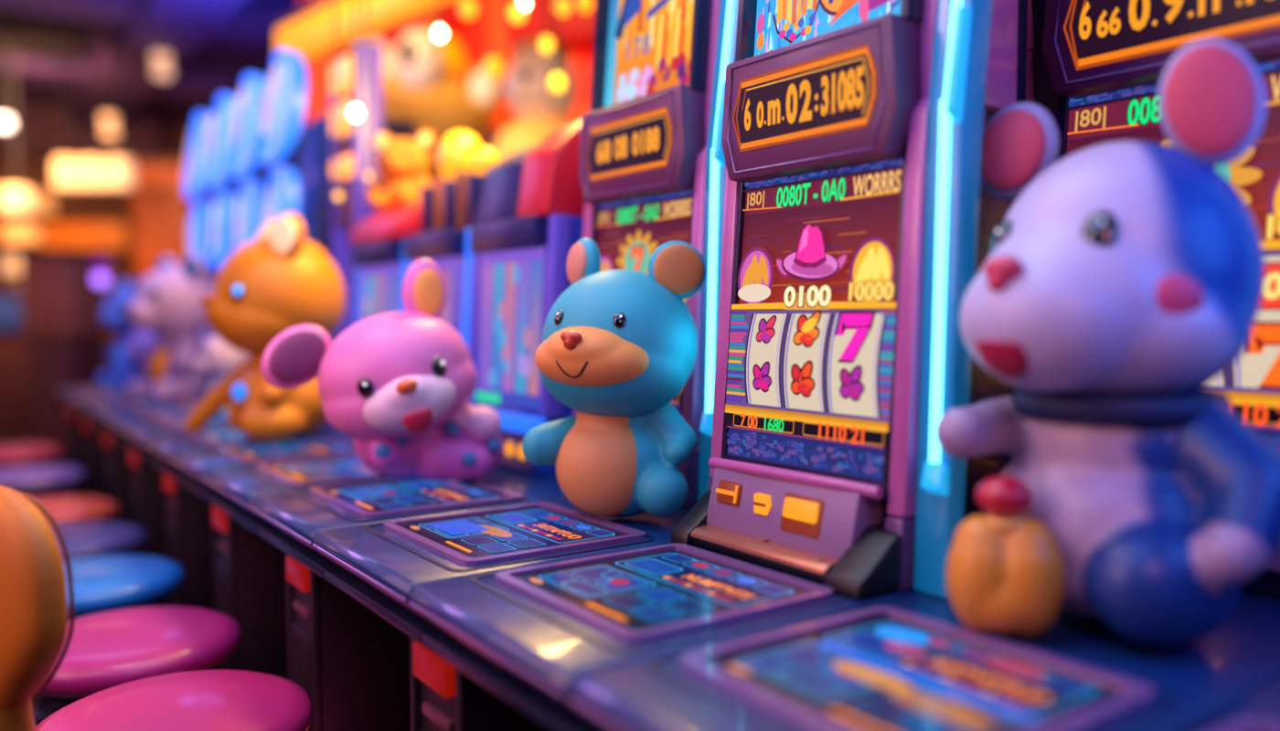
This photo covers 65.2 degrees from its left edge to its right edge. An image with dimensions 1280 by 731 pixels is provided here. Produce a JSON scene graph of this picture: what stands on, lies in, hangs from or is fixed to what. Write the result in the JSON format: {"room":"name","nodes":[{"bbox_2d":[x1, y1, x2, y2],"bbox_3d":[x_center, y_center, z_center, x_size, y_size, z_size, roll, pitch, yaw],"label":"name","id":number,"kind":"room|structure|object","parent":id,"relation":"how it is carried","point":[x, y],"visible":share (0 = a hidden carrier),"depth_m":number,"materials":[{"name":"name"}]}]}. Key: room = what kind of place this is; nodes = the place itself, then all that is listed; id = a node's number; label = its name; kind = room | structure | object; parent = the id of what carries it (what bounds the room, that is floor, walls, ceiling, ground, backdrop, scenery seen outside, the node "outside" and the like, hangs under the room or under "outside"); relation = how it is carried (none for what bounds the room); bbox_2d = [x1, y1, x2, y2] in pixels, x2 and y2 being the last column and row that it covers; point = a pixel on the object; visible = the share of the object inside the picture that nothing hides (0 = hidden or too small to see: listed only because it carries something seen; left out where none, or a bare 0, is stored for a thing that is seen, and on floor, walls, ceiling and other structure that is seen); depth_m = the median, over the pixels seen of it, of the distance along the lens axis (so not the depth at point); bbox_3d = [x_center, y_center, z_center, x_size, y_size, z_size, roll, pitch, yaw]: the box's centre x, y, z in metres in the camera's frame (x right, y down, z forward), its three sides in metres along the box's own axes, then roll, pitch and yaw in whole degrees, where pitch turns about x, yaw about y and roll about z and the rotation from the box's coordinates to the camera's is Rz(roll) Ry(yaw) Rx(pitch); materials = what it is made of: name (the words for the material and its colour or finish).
{"room":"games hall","nodes":[
{"label":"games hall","id":0,"kind":"room"},
{"bbox_2d":[0,437,72,497],"bbox_3d":[-3.010,0.837,4.472,10.200,0.120,15.700,-2,4,-35],"label":"floor","id":1,"kind":"structure","parent":0,"point":[65,459],"depth_m":7.00,"materials":[{"name":"carpet"}]},
{"bbox_2d":[0,288,31,437],"bbox_3d":[-5.314,-0.024,8.221,0.805,1.222,0.240,0,3,0],"label":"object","id":2,"kind":"object","parent":1,"relation":"on","point":[16,410],"visible":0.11,"depth_m":8.15,"materials":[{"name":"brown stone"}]},
{"bbox_2d":[0,443,63,468],"bbox_3d":[-2.589,0.564,4.143,0.364,0.458,0.364,-2,4,-35],"label":"bar stool","id":3,"kind":"object","parent":1,"relation":"on","point":[21,454],"visible":0.38,"depth_m":4.06,"materials":[{"name":"red plastic"}]},
{"bbox_2d":[0,464,86,498],"bbox_3d":[-2.155,0.594,3.532,0.364,0.458,0.364,-2,4,-35],"label":"bar stool","id":4,"kind":"object","parent":1,"relation":"on","point":[46,480],"visible":0.38,"depth_m":3.45,"materials":[{"name":"purple plastic"}]},
{"bbox_2d":[13,248,111,453],"bbox_3d":[-4.248,-0.111,7.420,0.419,1.476,0.540,0,3,0],"label":"wall","id":5,"kind":"structure","parent":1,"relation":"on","point":[59,295],"depth_m":7.21,"materials":[{"name":"brown wood"}]},
{"bbox_2d":[34,496,119,524],"bbox_3d":[-1.705,0.626,2.896,0.364,0.458,0.364,-2,4,-35],"label":"bar stool","id":6,"kind":"object","parent":1,"relation":"on","point":[63,509],"visible":0.23,"depth_m":2.86,"materials":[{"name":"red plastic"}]},
{"bbox_2d":[68,408,86,496],"bbox_3d":[-2.306,0.477,4.438,0.379,0.602,0.150,-2,4,-35],"label":"pedestal","id":7,"kind":"object","parent":1,"relation":"on","point":[78,433],"visible":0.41,"depth_m":4.28,"materials":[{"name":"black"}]},
{"bbox_2d":[34,216,133,371],"bbox_3d":[-5.650,-0.510,10.240,0.898,1.990,0.240,0,3,0],"label":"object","id":8,"kind":"object","parent":1,"relation":"on","point":[112,235],"visible":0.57,"depth_m":10.10,"materials":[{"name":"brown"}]},
{"bbox_2d":[31,521,147,726],"bbox_3d":[-1.439,0.645,2.521,0.364,0.458,0.364,-2,4,-35],"label":"bar stool","id":9,"kind":"object","parent":1,"relation":"on","point":[91,538],"visible":0.2,"depth_m":2.48,"materials":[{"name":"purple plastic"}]},
{"bbox_2d":[57,384,122,409],"bbox_3d":[-2.103,0.124,4.602,0.968,0.083,0.364,-2,4,-35],"label":"countertop","id":10,"kind":"structure","parent":1,"relation":"on","point":[63,391],"depth_m":4.35,"materials":[{"name":"blue paint"}]},
{"bbox_2d":[96,277,149,387],"bbox_3d":[-2.273,-0.149,4.441,0.260,0.479,0.263,2,3,35],"label":"toy","id":11,"kind":"object","parent":10,"relation":"on","point":[113,315],"visible":0.56,"depth_m":4.38,"materials":[{"name":"blue"}]},
{"bbox_2d":[84,418,106,498],"bbox_3d":[-1.991,0.499,3.993,0.379,0.602,0.150,-2,4,-35],"label":"pedestal","id":12,"kind":"object","parent":1,"relation":"on","point":[95,447],"visible":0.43,"depth_m":3.84,"materials":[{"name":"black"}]},
{"bbox_2d":[92,258,108,372],"bbox_3d":[-3.559,-0.020,6.628,0.280,1.375,0.280,-2,4,-35],"label":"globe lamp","id":13,"kind":"object","parent":1,"relation":"on","point":[99,265],"visible":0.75,"depth_m":6.59,"materials":[{"name":"purple"}]},
{"bbox_2d":[32,554,183,723],"bbox_3d":[-1.173,0.664,2.146,0.364,0.458,0.364,-2,4,-35],"label":"bar stool","id":14,"kind":"object","parent":1,"relation":"on","point":[101,583],"visible":0.46,"depth_m":2.08,"materials":[{"name":"blue leather"}]},
{"bbox_2d":[103,432,131,524],"bbox_3d":[-1.676,0.521,3.549,0.379,0.602,0.150,-2,4,-35],"label":"pedestal","id":15,"kind":"object","parent":1,"relation":"on","point":[118,466],"visible":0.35,"depth_m":3.40,"materials":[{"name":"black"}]},
{"bbox_2d":[66,388,206,416],"bbox_3d":[-1.892,0.139,4.303,0.968,0.083,0.364,-2,4,-35],"label":"countertop","id":16,"kind":"structure","parent":1,"relation":"on","point":[73,397],"depth_m":4.05,"materials":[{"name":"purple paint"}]},
{"bbox_2d":[181,111,240,342],"bbox_3d":[-1.745,-0.496,4.406,0.474,1.187,0.320,-2,4,-35],"label":"machine","id":17,"kind":"object","parent":16,"relation":"on","point":[198,240],"visible":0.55,"depth_m":4.25,"materials":[{"name":"blue plastic"}]},
{"bbox_2d":[181,121,194,188],"bbox_3d":[-1.923,-0.897,4.261,0.035,0.276,0.141,-2,4,-40],"label":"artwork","id":18,"kind":"object","parent":17,"relation":"attached to","point":[192,133],"depth_m":4.27,"materials":[{"name":"blue"}]},
{"bbox_2d":[187,213,194,255],"bbox_3d":[-1.924,-0.552,4.280,0.014,0.194,0.137,-2,4,-35],"label":"artwork","id":19,"kind":"object","parent":17,"relation":"attached to","point":[190,237],"depth_m":4.27,"materials":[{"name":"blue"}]},
{"bbox_2d":[41,606,241,701],"bbox_3d":[-0.887,0.684,1.743,0.364,0.458,0.364,-2,4,-35],"label":"bar stool","id":20,"kind":"object","parent":1,"relation":"on","point":[107,650],"visible":0.73,"depth_m":1.66,"materials":[{"name":"pink leather"}]},
{"bbox_2d":[76,393,206,425],"bbox_3d":[-1.680,0.154,4.005,0.968,0.083,0.364,-2,4,-35],"label":"countertop","id":21,"kind":"structure","parent":1,"relation":"on","point":[85,403],"depth_m":3.75,"materials":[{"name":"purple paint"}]},
{"bbox_2d":[121,327,160,394],"bbox_3d":[-1.950,-0.022,3.942,0.165,0.275,0.166,1,3,25],"label":"toy","id":22,"kind":"object","parent":21,"relation":"on","point":[142,340],"visible":0.48,"depth_m":3.90,"materials":[{"name":"blue"}]},
{"bbox_2d":[205,93,267,268],"bbox_3d":[-1.501,-0.479,4.065,0.470,1.187,0.320,-2,4,-35],"label":"machine","id":23,"kind":"object","parent":21,"relation":"on","point":[219,157],"visible":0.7,"depth_m":3.91,"materials":[{"name":"blue"}]},
{"bbox_2d":[206,112,216,169],"bbox_3d":[-1.688,-0.882,3.930,0.032,0.225,0.162,-2,4,-35],"label":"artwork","id":24,"kind":"object","parent":23,"relation":"attached to","point":[211,129],"depth_m":3.92,"materials":[{"name":"blue"}]},
{"bbox_2d":[209,202,217,253],"bbox_3d":[-1.679,-0.541,3.935,0.014,0.198,0.119,-2,4,-35],"label":"artwork","id":25,"kind":"object","parent":23,"relation":"attached to","point":[212,231],"depth_m":3.93,"materials":[{"name":"blue"}]},
{"bbox_2d":[89,398,202,435],"bbox_3d":[-1.469,0.169,3.707,0.968,0.083,0.364,-2,4,-35],"label":"countertop","id":26,"kind":"structure","parent":1,"relation":"on","point":[100,411],"depth_m":3.47,"materials":[{"name":"blue paint"}]},
{"bbox_2d":[123,253,213,405],"bbox_3d":[-1.684,-0.134,3.597,0.319,0.532,0.322,2,4,40],"label":"toy","id":27,"kind":"object","parent":26,"relation":"on","point":[167,303],"visible":0.96,"depth_m":3.52,"materials":[{"name":"purple"}]},
{"bbox_2d":[230,73,301,356],"bbox_3d":[-1.270,-0.462,3.739,0.470,1.187,0.320,-2,4,-35],"label":"machine","id":28,"kind":"object","parent":26,"relation":"on","point":[250,203],"visible":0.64,"depth_m":3.58,"materials":[{"name":"blue plastic"}]},
{"bbox_2d":[231,84,245,149],"bbox_3d":[-1.444,-0.887,3.590,0.033,0.233,0.179,-2,4,-35],"label":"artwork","id":29,"kind":"object","parent":28,"relation":"attached to","point":[237,117],"depth_m":3.59,"materials":[{"name":"blue"}]},
{"bbox_2d":[235,197,243,249],"bbox_3d":[-1.442,-0.504,3.599,0.015,0.210,0.126,-2,4,-35],"label":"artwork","id":30,"kind":"object","parent":28,"relation":"attached to","point":[239,220],"depth_m":3.60,"materials":[{"name":"blue"}]},
{"bbox_2d":[128,448,167,607],"bbox_3d":[-1.361,0.544,3.105,0.379,0.602,0.150,-2,4,-35],"label":"pedestal","id":31,"kind":"object","parent":1,"relation":"on","point":[148,508],"visible":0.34,"depth_m":2.96,"materials":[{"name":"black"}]},
{"bbox_2d":[103,407,195,447],"bbox_3d":[-1.257,0.184,3.408,0.968,0.083,0.364,-2,4,-35],"label":"countertop","id":32,"kind":"structure","parent":1,"relation":"on","point":[116,420],"depth_m":3.17,"materials":[{"name":"blue paint"}]},
{"bbox_2d":[0,485,312,730],"bbox_3d":[-0.670,0.532,1.364,0.364,0.800,0.441,2,4,35],"label":"bar chair","id":33,"kind":"object","parent":1,"relation":"on","point":[34,605],"visible":1,"depth_m":1.19,"materials":[{"name":"pink leather"}]},
{"bbox_2d":[130,159,196,330],"bbox_3d":[-4.459,-0.699,9.431,0.573,2.449,0.240,0,3,0],"label":"wall","id":34,"kind":"structure","parent":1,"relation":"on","point":[161,212],"depth_m":9.30,"materials":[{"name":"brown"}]},
{"bbox_2d":[162,472,215,670],"bbox_3d":[-1.046,0.566,2.661,0.379,0.602,0.150,-2,4,-35],"label":"pedestal","id":35,"kind":"object","parent":1,"relation":"on","point":[188,516],"visible":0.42,"depth_m":2.52,"materials":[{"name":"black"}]},
{"bbox_2d":[121,417,329,461],"bbox_3d":[-1.046,0.199,3.110,0.968,0.083,0.364,-2,4,-35],"label":"countertop","id":36,"kind":"structure","parent":1,"relation":"on","point":[136,432],"depth_m":2.86,"materials":[{"name":"blue paint"}]},
{"bbox_2d":[191,334,248,419],"bbox_3d":[-1.287,0.022,3.073,0.161,0.276,0.160,-1,3,-13],"label":"toy","id":37,"kind":"object","parent":36,"relation":"on","point":[216,358],"visible":0.39,"depth_m":3.02,"materials":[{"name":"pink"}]},
{"bbox_2d":[257,48,415,342],"bbox_3d":[-1.039,-0.446,3.413,0.470,1.187,0.320,-2,4,-35],"label":"machine","id":38,"kind":"object","parent":36,"relation":"on","point":[305,193],"visible":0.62,"depth_m":3.25,"materials":[{"name":"blue plastic"}]},
{"bbox_2d":[257,61,278,136],"bbox_3d":[-1.212,-0.865,3.262,0.033,0.237,0.180,-2,4,-35],"label":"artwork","id":39,"kind":"object","parent":38,"relation":"attached to","point":[264,121],"depth_m":3.26,"materials":[{"name":"blue"}]},
{"bbox_2d":[263,186,276,223],"bbox_3d":[-1.215,-0.506,3.280,0.012,0.174,0.139,-2,4,-35],"label":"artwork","id":40,"kind":"object","parent":38,"relation":"attached to","point":[270,206],"depth_m":3.28,"materials":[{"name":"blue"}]},
{"bbox_2d":[329,40,383,341],"bbox_3d":[-0.888,-0.409,3.141,0.140,1.140,0.300,-2,4,-35],"label":"pillar","id":41,"kind":"structure","parent":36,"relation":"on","point":[353,208],"depth_m":3.04,"materials":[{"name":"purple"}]},
{"bbox_2d":[142,423,350,479],"bbox_3d":[-0.834,0.214,2.812,0.968,0.083,0.364,-2,4,-35],"label":"countertop","id":42,"kind":"structure","parent":1,"relation":"on","point":[164,444],"depth_m":2.59,"materials":[{"name":"blue paint"}]},
{"bbox_2d":[184,212,345,442],"bbox_3d":[-0.940,-0.098,2.538,0.368,0.563,0.332,-2,3,-31],"label":"toy","id":43,"kind":"object","parent":42,"relation":"on","point":[279,281],"visible":0.84,"depth_m":2.43,"materials":[{"name":"orange plastic"}]},
{"bbox_2d":[211,504,287,680],"bbox_3d":[-0.731,0.589,2.216,0.379,0.602,0.150,-2,4,-35],"label":"pedestal","id":44,"kind":"object","parent":1,"relation":"on","point":[250,576],"visible":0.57,"depth_m":2.08,"materials":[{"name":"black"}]},
{"bbox_2d":[211,505,227,533],"bbox_3d":[-0.877,0.321,2.099,0.020,0.044,0.100,-2,4,-35],"label":"lamp","id":45,"kind":"object","parent":44,"relation":"attached to","point":[219,518],"depth_m":2.08,"materials":[{"name":"red plastic"}]},
{"bbox_2d":[169,437,356,503],"bbox_3d":[-0.623,0.229,2.513,0.968,0.083,0.364,-2,4,-35],"label":"countertop","id":46,"kind":"structure","parent":1,"relation":"on","point":[195,462],"depth_m":2.29,"materials":[{"name":"blue paint"}]},
{"bbox_2d":[349,202,421,324],"bbox_3d":[-0.580,-0.132,2.845,0.439,0.616,0.365,-2,4,-35],"label":"machine","id":47,"kind":"object","parent":46,"relation":"on","point":[377,241],"visible":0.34,"depth_m":2.70,"materials":[{"name":"blue"}]},
{"bbox_2d":[354,266,361,324],"bbox_3d":[-0.803,-0.145,2.893,0.060,0.402,0.027,-2,4,-35],"label":"light","id":48,"kind":"object","parent":47,"relation":"attached to","point":[357,310],"depth_m":2.87,"materials":[{"name":"blue"}]},
{"bbox_2d":[365,130,434,211],"bbox_3d":[-0.683,-0.557,2.861,0.197,0.230,0.177,0,3,10],"label":"plush bear","id":49,"kind":"object","parent":47,"relation":"on","point":[403,165],"visible":0.95,"depth_m":2.83},
{"bbox_2d":[399,238,407,311],"bbox_3d":[-0.608,-0.131,2.619,0.060,0.402,0.027,-2,4,-35],"label":"light","id":50,"kind":"object","parent":47,"relation":"attached to","point":[404,264],"depth_m":2.61,"materials":[{"name":"blue"}]},
{"bbox_2d":[285,554,410,730],"bbox_3d":[-0.416,0.611,1.772,0.379,0.602,0.150,-2,4,-35],"label":"pedestal","id":51,"kind":"object","parent":1,"relation":"on","point":[352,665],"visible":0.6,"depth_m":1.64,"materials":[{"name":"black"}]},
{"bbox_2d":[285,554,309,593],"bbox_3d":[-0.563,0.343,1.655,0.020,0.044,0.100,-2,4,-35],"label":"lamp","id":52,"kind":"object","parent":51,"relation":"attached to","point":[297,575],"depth_m":1.64,"materials":[{"name":"red plastic"}]},
{"bbox_2d":[202,455,515,534],"bbox_3d":[-0.411,0.244,2.215,0.968,0.083,0.364,-2,4,-35],"label":"countertop","id":53,"kind":"structure","parent":1,"relation":"on","point":[239,485],"depth_m":1.98,"materials":[{"name":"blue paint"}]},
{"bbox_2d":[404,130,499,351],"bbox_3d":[-0.361,-0.202,2.531,0.439,0.788,0.365,-2,4,-35],"label":"machine","id":54,"kind":"object","parent":53,"relation":"on","point":[449,207],"visible":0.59,"depth_m":2.40,"materials":[{"name":"blue"}]},
{"bbox_2d":[461,228,473,351],"bbox_3d":[-0.389,-0.115,2.309,0.060,0.402,0.027,-2,4,-35],"label":"light","id":55,"kind":"object","parent":54,"relation":"attached to","point":[465,233],"depth_m":2.29,"materials":[{"name":"blue plastic"}]},
{"bbox_2d":[248,469,568,578],"bbox_3d":[-0.200,0.259,1.917,0.968,0.083,0.364,-2,4,-35],"label":"countertop","id":56,"kind":"structure","parent":1,"relation":"on","point":[295,517],"depth_m":1.71,"materials":[{"name":"blue paint"}]},
{"bbox_2d":[260,258,503,480],"bbox_3d":[-0.441,0.010,1.837,0.413,0.416,0.269,-3,4,-45],"label":"toy","id":57,"kind":"object","parent":56,"relation":"on","point":[401,385],"visible":1,"depth_m":1.78,"materials":[{"name":"pink plastic"}]},
{"bbox_2d":[468,120,584,475],"bbox_3d":[-0.141,-0.152,2.223,0.439,0.719,0.365,-2,4,-35],"label":"machine","id":58,"kind":"object","parent":56,"relation":"on","point":[530,214],"visible":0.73,"depth_m":2.07,"materials":[{"name":"blue"}]},
{"bbox_2d":[468,254,479,405],"bbox_3d":[-0.364,-0.114,2.274,0.060,0.402,0.027,-2,4,-35],"label":"light","id":59,"kind":"object","parent":58,"relation":"attached to","point":[474,318],"depth_m":2.26,"materials":[{"name":"blue"}]},
{"bbox_2d":[540,213,570,416],"bbox_3d":[-0.169,-0.100,1.999,0.060,0.402,0.027,-2,4,-35],"label":"light","id":60,"kind":"object","parent":58,"relation":"attached to","point":[555,229],"depth_m":1.99,"materials":[{"name":"purple"}]},
{"bbox_2d":[363,21,504,186],"bbox_3d":[-1.108,-0.447,4.768,0.970,2.410,0.874,0,3,3],"label":"statue","id":61,"kind":"object","parent":1,"relation":"on","point":[421,84],"visible":0.15,"depth_m":4.53,"materials":[{"name":"brown plastic"}]},
{"bbox_2d":[409,637,549,730],"bbox_3d":[-0.101,0.633,1.328,0.379,0.602,0.150,-2,4,-35],"label":"pedestal","id":62,"kind":"object","parent":1,"relation":"on","point":[443,698],"visible":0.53,"depth_m":1.19,"materials":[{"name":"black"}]},
{"bbox_2d":[412,640,455,698],"bbox_3d":[-0.248,0.366,1.211,0.020,0.044,0.100,-2,4,-35],"label":"lamp","id":63,"kind":"object","parent":62,"relation":"attached to","point":[429,668],"depth_m":1.19,"materials":[{"name":"red plastic"}]},
{"bbox_2d":[312,500,693,643],"bbox_3d":[0.012,0.274,1.618,0.968,0.083,0.364,-2,4,-35],"label":"countertop","id":64,"kind":"structure","parent":1,"relation":"on","point":[380,564],"depth_m":1.40,"materials":[{"name":"blue paint"}]},
{"bbox_2d":[522,237,705,518],"bbox_3d":[-0.041,0.018,1.558,0.265,0.442,0.251,-2,3,-31],"label":"toy","id":65,"kind":"object","parent":64,"relation":"on","point":[617,346],"visible":1,"depth_m":1.49,"materials":[{"name":"teal plastic"}]},
{"bbox_2d":[573,0,738,508],"bbox_3d":[0.099,-0.283,1.841,0.283,1.018,0.433,-2,4,-35],"label":"machine","id":66,"kind":"object","parent":64,"relation":"on","point":[652,168],"visible":0.41,"depth_m":1.72,"materials":[{"name":"paint"}]},
{"bbox_2d":[491,37,576,161],"bbox_3d":[-0.374,-0.212,3.810,0.583,2.041,0.583,0,3,-5],"label":"statue","id":67,"kind":"object","parent":1,"relation":"on","point":[529,95],"visible":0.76,"depth_m":3.67,"materials":[{"name":"beige"}]},
{"bbox_2d":[408,543,918,730],"bbox_3d":[0.223,0.289,1.320,0.968,0.083,0.364,-2,4,-35],"label":"countertop","id":68,"kind":"structure","parent":1,"relation":"on","point":[525,634],"depth_m":1.09,"materials":[{"name":"blue paint"}]},
{"bbox_2d":[670,0,1027,600],"bbox_3d":[0.292,-0.232,1.313,0.337,0.970,0.412,-2,4,-35],"label":"machine","id":69,"kind":"object","parent":68,"relation":"on","point":[859,219],"visible":1,"depth_m":1.23,"materials":[{"name":"paint"}]},
{"bbox_2d":[690,524,838,586],"bbox_3d":[0.171,0.239,1.287,0.071,0.032,0.252,-2,4,-35],"label":"tray","id":70,"kind":"object","parent":69,"relation":"on","point":[815,561],"depth_m":1.26,"materials":[{"name":"metal"}]},
{"bbox_2d":[568,588,1279,730],"bbox_3d":[0.435,0.304,1.022,0.968,0.083,0.364,-2,4,-35],"label":"countertop","id":71,"kind":"structure","parent":1,"relation":"on","point":[909,662],"depth_m":0.88,"materials":[{"name":"blue paint"}]},
{"bbox_2d":[946,513,1065,638],"bbox_3d":[0.363,0.209,0.997,0.111,0.118,0.086,1,3,20],"label":"fruit","id":72,"kind":"object","parent":71,"relation":"on","point":[1006,576],"visible":0.99,"depth_m":0.97,"materials":[{"name":"orange plastic"}]},
{"bbox_2d":[975,476,1033,517],"bbox_3d":[0.364,0.131,0.998,0.054,0.040,0.054,-2,4,-35],"label":"ball","id":73,"kind":"object","parent":72,"relation":"on","point":[1007,496],"visible":1,"depth_m":0.98,"materials":[{"name":"red plastic"}]},
{"bbox_2d":[935,38,1279,647],"bbox_3d":[0.476,-0.029,1.039,0.322,0.586,0.297,1,3,17],"label":"toy","id":74,"kind":"object","parent":71,"relation":"on","point":[1120,280],"visible":0.93,"depth_m":0.95,"materials":[{"name":"plastic"}]},
{"bbox_2d":[1025,0,1279,597],"bbox_3d":[0.758,-0.327,1.265,0.324,1.164,0.560,-2,4,-35],"label":"machine","id":75,"kind":"object","parent":71,"relation":"on","point":[1097,68],"visible":0.27,"depth_m":1.19,"materials":[{"name":"paint"}]},
{"bbox_2d":[1166,678,1279,730],"bbox_3d":[0.646,0.319,0.723,0.968,0.083,0.364,-2,4,-35],"label":"countertop","id":76,"kind":"structure","parent":1,"relation":"on","point":[1258,709],"depth_m":0.80,"materials":[{"name":"blue paint"}]},
{"bbox_2d":[0,119,216,287],"bbox_3d":[-7.465,-1.187,10.670,10.200,3.300,0.120,-2,4,-35],"label":"wall","id":77,"kind":"structure","parent":0,"point":[37,176],"depth_m":11.33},
{"bbox_2d":[4,0,300,123],"bbox_3d":[-3.010,-2.579,4.300,10.200,0.120,15.700,-2,4,-35],"label":"ceiling","id":78,"kind":"structure","parent":0,"point":[210,56],"depth_m":9.24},
{"bbox_2d":[0,52,11,128],"bbox_3d":[-5.415,-2.373,8.485,0.140,0.713,0.140,-2,4,-35],"label":"pendant lamp","id":79,"kind":"object","parent":78,"relation":"attached to","point":[5,122],"visible":0.94,"depth_m":8.47,"materials":[{"name":"beige"}]},
{"bbox_2d":[0,213,23,274],"bbox_3d":[-6.197,-1.860,9.957,0.333,1.885,0.333,-2,4,-35],"label":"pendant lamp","id":80,"kind":"object","parent":78,"relation":"hanging from","point":[10,264],"visible":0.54,"depth_m":9.85,"materials":[{"name":"orange"}]},
{"bbox_2d":[0,34,34,213],"bbox_3d":[-4.987,-1.968,7.968,0.250,1.468,0.250,-2,4,-35],"label":"pendant lamp","id":81,"kind":"object","parent":78,"relation":"hanging from","point":[16,199],"visible":0.96,"depth_m":7.94,"materials":[{"name":"yellow glass"}]},
{"bbox_2d":[0,77,41,243],"bbox_3d":[-5.578,-1.933,8.963,0.317,1.639,0.317,-2,4,-35],"label":"pendant lamp","id":82,"kind":"object","parent":78,"relation":"hanging from","point":[16,233],"visible":0.95,"depth_m":8.92,"materials":[{"name":"orange"}]},
{"bbox_2d":[33,191,53,213],"bbox_3d":[-6.695,-2.282,11.177,0.263,1.164,0.263,-2,4,-35],"label":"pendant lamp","id":83,"kind":"object","parent":78,"relation":"hanging from","point":[44,203],"visible":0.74,"depth_m":11.10,"materials":[{"name":"orange glass"}]},
{"bbox_2d":[0,8,97,62],"bbox_3d":[-6.202,-2.606,6.820,4.300,0.080,1.800,-2,4,-35],"label":"ceiling panel","id":84,"kind":"object","parent":78,"relation":"attached to","point":[34,35],"visible":0.6,"depth_m":7.96,"materials":[{"name":"brown"}]},
{"bbox_2d":[53,61,82,189],"bbox_3d":[-5.035,-2.155,8.777,0.226,1.176,0.226,-2,4,-35],"label":"pendant lamp","id":85,"kind":"object","parent":78,"relation":"hanging from","point":[66,170],"visible":0.94,"depth_m":8.73,"materials":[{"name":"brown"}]},
{"bbox_2d":[0,96,160,160],"bbox_3d":[-7.723,-2.520,10.102,5.200,0.580,0.400,-2,4,-35],"label":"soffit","id":86,"kind":"structure","parent":78,"relation":"attached to","point":[41,124],"depth_m":10.92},
{"bbox_2d":[79,52,108,189],"bbox_3d":[-4.802,-2.155,8.777,0.226,1.176,0.226,-2,4,-35],"label":"pendant lamp","id":87,"kind":"object","parent":78,"relation":"hanging from","point":[92,170],"visible":0.97,"depth_m":8.73,"materials":[{"name":"yellow glass"}]},
{"bbox_2d":[100,90,118,138],"bbox_3d":[-4.935,-2.443,9.293,0.150,0.654,0.140,-2,4,-35],"label":"pendant lamp","id":88,"kind":"object","parent":78,"relation":"attached to","point":[107,119],"visible":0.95,"depth_m":9.27,"materials":[{"name":"brown glass"}]},
{"bbox_2d":[106,77,135,189],"bbox_3d":[-4.569,-2.155,8.777,0.226,1.176,0.226,-2,4,-35],"label":"pendant lamp","id":89,"kind":"object","parent":78,"relation":"hanging from","point":[120,170],"visible":0.96,"depth_m":8.72,"materials":[{"name":"yellow glass"}]},
{"bbox_2d":[0,0,300,128],"bbox_3d":[-5.035,-2.457,5.263,7.800,0.220,10.600,-2,4,-35],"label":"ceiling beam","id":90,"kind":"structure","parent":78,"relation":"attached to","point":[141,28],"depth_m":7.84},
{"bbox_2d":[150,53,171,78],"bbox_3d":[-3.828,-2.503,7.999,0.150,0.404,0.140,-2,4,-35],"label":"ceiling spotlight","id":91,"kind":"object","parent":78,"relation":"attached to","point":[160,71],"visible":0.79,"depth_m":7.96,"materials":[{"name":"brown"}]},
{"bbox_2d":[333,0,341,200],"bbox_3d":[-0.905,-1.472,2.951,0.024,1.956,0.024,-2,4,-35],"label":"pendant lamp","id":92,"kind":"object","parent":78,"relation":"hanging from","point":[337,196],"visible":1,"depth_m":2.98,"materials":[{"name":"orange"}]},
{"bbox_2d":[350,0,361,118],"bbox_3d":[-0.802,-1.568,2.777,0.032,1.747,0.032,-2,4,-35],"label":"pendant lamp","id":93,"kind":"object","parent":78,"relation":"hanging from","point":[355,112],"visible":1,"depth_m":2.81,"materials":[{"name":"beige glass"}]},
{"bbox_2d":[272,0,451,60],"bbox_3d":[-0.922,-1.912,3.771,0.140,1.160,1.891,-3,4,-44],"label":"beam","id":94,"kind":"structure","parent":78,"relation":"hanging from","point":[308,31],"depth_m":4.07,"materials":[{"name":"orange"}]},
{"bbox_2d":[364,0,372,180],"bbox_3d":[-0.801,-1.496,2.903,0.024,1.903,0.024,-2,4,-35],"label":"pendant lamp","id":95,"kind":"object","parent":78,"relation":"hanging from","point":[368,176],"visible":1,"depth_m":2.94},
{"bbox_2d":[300,0,596,131],"bbox_3d":[-0.548,-1.892,5.062,2.800,1.330,0.260,1,3,17],"label":"illuminated sign","id":96,"kind":"object","parent":78,"relation":"hanging from","point":[576,28],"visible":0.15,"depth_m":5.14,"materials":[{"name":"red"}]},
{"bbox_2d":[458,0,477,19],"bbox_3d":[-0.541,-1.775,3.117,0.060,1.367,0.060,-2,4,-35],"label":"hanging bulb","id":97,"kind":"object","parent":78,"relation":"hanging from","point":[468,9],"visible":1,"depth_m":3.13,"materials":[{"name":"orange"}]},
{"bbox_2d":[483,0,503,78],"bbox_3d":[-0.500,-1.726,3.384,0.070,1.492,0.070,-2,4,-35],"label":"hanging bulb","id":98,"kind":"object","parent":78,"relation":"hanging from","point":[493,67],"visible":1,"depth_m":3.40,"materials":[{"name":"orange"}]},
{"bbox_2d":[508,0,526,22],"bbox_3d":[-0.380,-1.759,3.066,0.056,1.394,0.056,-2,4,-35],"label":"hanging bulb","id":99,"kind":"object","parent":78,"relation":"hanging from","point":[517,13],"visible":1,"depth_m":3.08,"materials":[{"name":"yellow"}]},
{"bbox_2d":[538,0,554,53],"bbox_3d":[-0.284,-1.702,3.014,0.048,1.503,0.048,-2,4,-35],"label":"hanging bulb","id":100,"kind":"object","parent":78,"relation":"hanging from","point":[546,45],"visible":1,"depth_m":3.04,"materials":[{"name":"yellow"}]},
{"bbox_2d":[548,0,566,93],"bbox_3d":[-0.239,-1.617,2.860,0.052,1.656,0.052,-2,4,-35],"label":"hanging bulb","id":101,"kind":"object","parent":78,"relation":"hanging from","point":[558,83],"visible":1,"depth_m":2.89,"materials":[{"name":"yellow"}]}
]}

